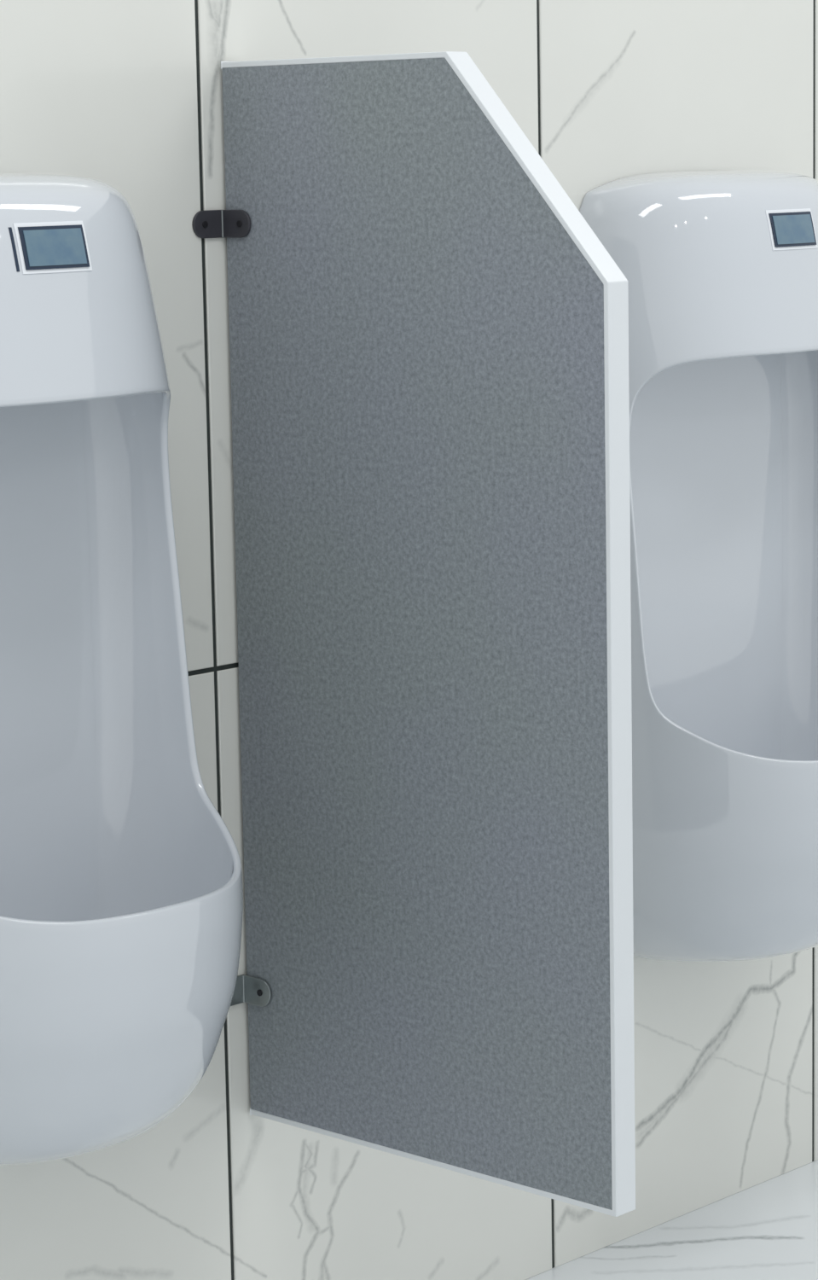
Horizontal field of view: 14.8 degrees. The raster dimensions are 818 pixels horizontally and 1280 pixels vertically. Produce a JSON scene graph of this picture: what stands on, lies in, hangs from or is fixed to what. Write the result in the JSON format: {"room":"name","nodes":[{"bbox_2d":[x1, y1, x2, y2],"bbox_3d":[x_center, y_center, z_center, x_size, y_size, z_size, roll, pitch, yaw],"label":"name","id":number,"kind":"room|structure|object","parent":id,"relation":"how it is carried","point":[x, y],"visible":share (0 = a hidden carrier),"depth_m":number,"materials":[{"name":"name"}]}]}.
{"room":"public restroom","nodes":[
{"label":"public restroom","id":0,"kind":"room"},
{"bbox_2d":[0,0,817,1279],"bbox_3d":[0.111,-0.591,3.567,0.100,2.700,5.200,7,12,43],"label":"wall","id":1,"kind":"structure","parent":0,"point":[126,96],"depth_m":3.39,"materials":[{"name":"stone"}]},
{"bbox_2d":[0,173,243,1165],"bbox_3d":[-0.324,0.035,2.899,0.292,0.923,0.424,7,12,43],"label":"urinal","id":2,"kind":"object","parent":1,"relation":"attached to","point":[121,892],"depth_m":3.01,"materials":[{"name":"ceramic"}]},
{"bbox_2d":[192,51,635,1216],"bbox_3d":[-0.002,-0.016,3.077,0.508,1.100,0.073,7,12,43],"label":"privacy screen","id":3,"kind":"object","parent":1,"relation":"attached to","point":[429,335],"visible":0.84,"depth_m":3.06,"materials":[{"name":"grey laminate"}]},
{"bbox_2d":[579,170,817,962],"bbox_3d":[0.441,-0.080,3.704,0.286,0.938,0.454,7,12,43],"label":"urinal","id":4,"kind":"object","parent":1,"relation":"attached to","point":[720,268],"depth_m":3.66,"materials":[{"name":"ceramic"}]},
{"bbox_2d":[526,1159,817,1279],"bbox_3d":[1.960,1.109,1.364,6.100,0.050,10.000,7,12,43],"label":"floor","id":5,"kind":"structure","parent":0,"point":[768,1230],"depth_m":3.81,"materials":[{"name":"stone"}]}
]}

